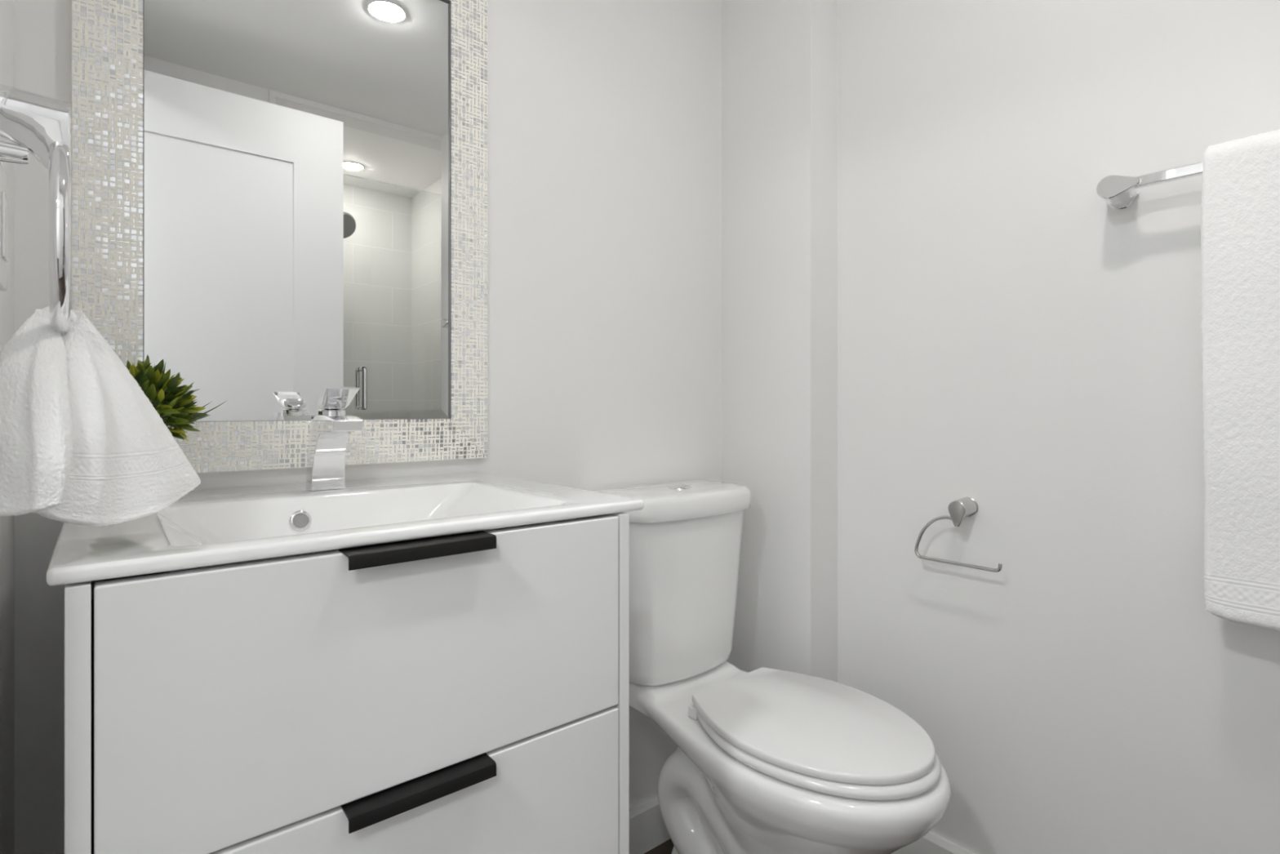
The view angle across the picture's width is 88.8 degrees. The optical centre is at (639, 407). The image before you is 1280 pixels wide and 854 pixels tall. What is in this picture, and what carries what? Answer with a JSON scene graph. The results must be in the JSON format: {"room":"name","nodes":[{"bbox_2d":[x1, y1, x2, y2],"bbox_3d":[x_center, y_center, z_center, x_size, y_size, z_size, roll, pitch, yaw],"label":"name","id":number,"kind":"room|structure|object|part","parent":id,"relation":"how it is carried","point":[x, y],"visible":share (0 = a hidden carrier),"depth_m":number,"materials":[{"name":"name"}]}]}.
{"room":"bathroom","nodes":[
{"label":"bathroom","id":0,"kind":"room"},
{"bbox_2d":[0,0,14,853],"bbox_3d":[-0.301,-0.094,0.147,0.110,2.210,1.690,0,0,-40],"label":"wall","id":1,"kind":"structure","parent":0,"point":[6,6],"depth_m":0.77,"materials":[{"name":"white paint"}]},
{"bbox_2d":[0,161,8,291],"bbox_3d":[-0.668,-0.189,0.684,0.008,0.125,0.075,0,0,-40],"label":"light switch","id":2,"kind":"object","parent":1,"relation":"attached to","point":[3,180],"visible":1,"depth_m":0.68,"materials":[{"name":"white plastic"}]},
{"bbox_2d":[0,84,71,334],"bbox_3d":[-0.481,-0.151,0.504,0.068,0.192,0.152,0,0,-40],"label":"towel ring","id":3,"kind":"object","parent":1,"relation":"attached to","point":[38,125],"visible":0.96,"depth_m":0.49,"materials":[{"name":"silver metal"}]},
{"bbox_3d":[-0.482,-0.214,0.503,0.066,0.066,0.040,0,0,-40],"label":"arm","id":4,"kind":"part","parent":3,"relation":"part of","materials":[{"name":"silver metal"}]},
{"bbox_2d":[0,306,200,526],"bbox_3d":[-0.452,0.008,0.543,0.068,0.178,0.186,0,0,-4],"label":"hand towel","id":5,"kind":"object","parent":3,"relation":"hanging from","point":[82,442],"visible":0.98,"depth_m":0.50,"materials":[{"name":"white fabric"}]},
{"bbox_2d":[14,0,721,853],"bbox_3d":[-0.735,-0.094,0.956,2.784,2.210,0.110,0,0,-40],"label":"wall","id":6,"kind":"structure","parent":0,"point":[604,117],"depth_m":1.38,"materials":[{"name":"white paint"}]},
{"bbox_2d":[71,0,487,472],"bbox_3d":[-0.518,-0.355,1.046,0.589,0.899,0.026,0,0,-40],"label":"mirror","id":7,"kind":"object","parent":6,"relation":"attached to","point":[277,204],"visible":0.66,"depth_m":1.01,"materials":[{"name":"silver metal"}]},
{"bbox_3d":[-0.515,-0.355,1.042,0.442,0.752,0.006,0,0,-40],"label":"glass","id":8,"kind":"part","parent":7,"relation":"part of","materials":[{"name":"white mirror"}]},
{"bbox_2d":[629,795,670,853],"bbox_3d":[-0.290,0.957,1.243,1.303,0.107,0.013,0,0,-40],"label":"baseboard","id":9,"kind":"structure","parent":6,"relation":"attached to","point":[647,828],"depth_m":1.49,"materials":[{"name":"white paint"}]},
{"bbox_2d":[644,838,673,853],"bbox_3d":[0.147,1.051,-0.073,2.834,0.080,2.820,0,0,-40],"label":"floor","id":10,"kind":"structure","parent":0,"point":[666,847],"depth_m":1.50,"materials":[{"name":"brown wood"}]},
{"bbox_2d":[64,511,629,853],"bbox_3d":[-0.370,0.573,0.843,0.545,0.874,0.501,0,0,-40],"label":"vanity cabinet","id":11,"kind":"object","parent":10,"relation":"on","point":[463,693],"visible":0.91,"depth_m":0.63,"materials":[{"name":"white paint"}]},
{"bbox_3d":[-0.581,0.573,0.683,0.016,0.874,0.480,0,0,-40],"label":"panel","id":12,"kind":"part","parent":11,"relation":"part of","materials":[{"name":"white paint"}]},
{"bbox_2d":[46,471,643,586],"bbox_3d":[-0.375,0.177,0.861,0.581,0.112,0.493,0,0,-40],"label":"vanity sink","id":13,"kind":"object","parent":11,"relation":"in","point":[211,527],"visible":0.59,"depth_m":0.82,"materials":[{"name":"white ceramic"}]},
{"bbox_2d":[124,355,225,441],"bbox_3d":[-0.633,0.025,0.851,0.164,0.189,0.107,0,0,-40],"label":"potted plant","id":14,"kind":"object","parent":13,"relation":"on","point":[173,402],"visible":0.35,"depth_m":0.85,"materials":[{"name":"green plant"}]},
{"bbox_2d":[306,386,363,490],"bbox_3d":[-0.433,0.046,0.929,0.046,0.148,0.136,0,0,-40],"label":"faucet","id":15,"kind":"object","parent":13,"relation":"on","point":[330,431],"visible":1,"depth_m":0.93,"materials":[{"name":"silver metal"}]},
{"bbox_3d":[-0.432,-0.012,0.928,0.043,0.032,0.082,0,0,-40],"label":"lever","id":16,"kind":"part","parent":15,"relation":"part of","materials":[{"name":"silver metal"}]},
{"bbox_3d":[-0.229,0.505,0.673,0.510,0.250,0.019,0,0,-40],"label":"drawer","id":17,"kind":"part","parent":11,"relation":"part of","materials":[{"name":"white paint"}]},
{"bbox_3d":[-0.221,0.143,0.662,0.149,0.014,0.033,0,0,-40],"label":"handle","id":18,"kind":"part","parent":11,"relation":"part of","materials":[{"name":"black metal"}]},
{"bbox_3d":[-0.221,0.386,0.662,0.149,0.014,0.033,0,0,-40],"label":"handle","id":19,"kind":"part","parent":11,"relation":"part of","materials":[{"name":"black metal"}]},
{"bbox_3d":[-0.172,0.573,1.020,0.016,0.874,0.480,0,0,-40],"label":"panel","id":20,"kind":"part","parent":11,"relation":"part of","materials":[{"name":"white paint"}]},
{"bbox_2d":[591,479,951,853],"bbox_3d":[0.235,0.588,1.234,0.370,0.845,0.674,0,0,-40],"label":"toilet","id":21,"kind":"object","parent":10,"relation":"on","point":[764,760],"visible":0.99,"depth_m":1.19,"materials":[{"name":"white ceramic"}]},
{"bbox_3d":[0.083,0.200,1.418,0.370,0.051,0.196,0,0,-40],"label":"tank lid","id":22,"kind":"part","parent":21,"relation":"part of","materials":[{"name":"white ceramic"}]},
{"bbox_3d":[0.079,0.393,1.423,0.346,0.342,0.178,0,0,-40],"label":"tank","id":23,"kind":"part","parent":21,"relation":"part of","materials":[{"name":"white ceramic"}]},
{"bbox_3d":[0.241,0.787,1.226,0.360,0.447,0.654,0,0,-40],"label":"bowl","id":24,"kind":"part","parent":21,"relation":"part of","materials":[{"name":"white ceramic"}]},
{"bbox_3d":[0.306,0.550,1.148,0.328,0.015,0.405,0,0,-40],"label":"seat lid","id":25,"kind":"part","parent":21,"relation":"part of","materials":[{"name":"white plastic"}]},
{"bbox_3d":[0.312,0.568,1.141,0.336,0.018,0.403,0,0,-40],"label":"seat","id":26,"kind":"part","parent":21,"relation":"part of","materials":[{"name":"white plastic"}]},
{"bbox_2d":[721,0,837,682],"bbox_3d":[0.334,-0.094,1.592,0.105,2.210,0.270,0,0,-40],"label":"wall","id":27,"kind":"structure","parent":0,"point":[780,57],"depth_m":1.52,"materials":[{"name":"white paint"}]},
{"bbox_2d":[837,0,1279,853],"bbox_3d":[0.885,-0.094,1.094,0.110,2.210,1.740,0,0,-40],"label":"wall","id":28,"kind":"structure","parent":0,"point":[1014,340],"depth_m":1.19,"materials":[{"name":"white paint"}]},
{"bbox_2d":[891,831,974,853],"bbox_3d":[0.904,0.943,0.974,0.013,0.135,1.410,0,0,-40],"label":"baseboard","id":29,"kind":"structure","parent":28,"relation":"attached to","point":[931,842],"depth_m":1.34,"materials":[{"name":"white paint"}]},
{"bbox_2d":[914,497,1002,572],"bbox_3d":[0.627,0.242,1.280,0.050,0.129,0.168,0,0,-40],"label":"toilet paper holder","id":30,"kind":"object","parent":28,"relation":"attached to","point":[959,509],"visible":1,"depth_m":1.27,"materials":[{"name":"silver metal"}]},
{"bbox_3d":[0.629,0.204,1.277,0.050,0.054,0.039,0,0,-40],"label":"post","id":31,"kind":"part","parent":30,"relation":"part of","materials":[{"name":"silver metal"}]},
{"bbox_2d":[1096,161,1203,209],"bbox_3d":[0.993,-0.355,0.820,0.072,0.044,0.704,0,0,-40],"label":"towel bar","id":32,"kind":"object","parent":28,"relation":"attached to","point":[1119,192],"visible":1,"depth_m":1.04,"materials":[{"name":"silver metal"}]},
{"bbox_3d":[0.788,-0.355,1.068,0.072,0.044,0.062,0,0,-40],"label":"post","id":33,"kind":"part","parent":32,"relation":"part of","materials":[{"name":"silver metal"}]},
{"bbox_2d":[1200,129,1279,630],"bbox_3d":[0.968,-0.041,0.803,0.068,0.689,0.425,0,0,-40],"label":"bath towel","id":34,"kind":"object","parent":32,"relation":"hanging from","point":[1240,254],"visible":1,"depth_m":0.91,"materials":[{"name":"white fabric"}]}
]}

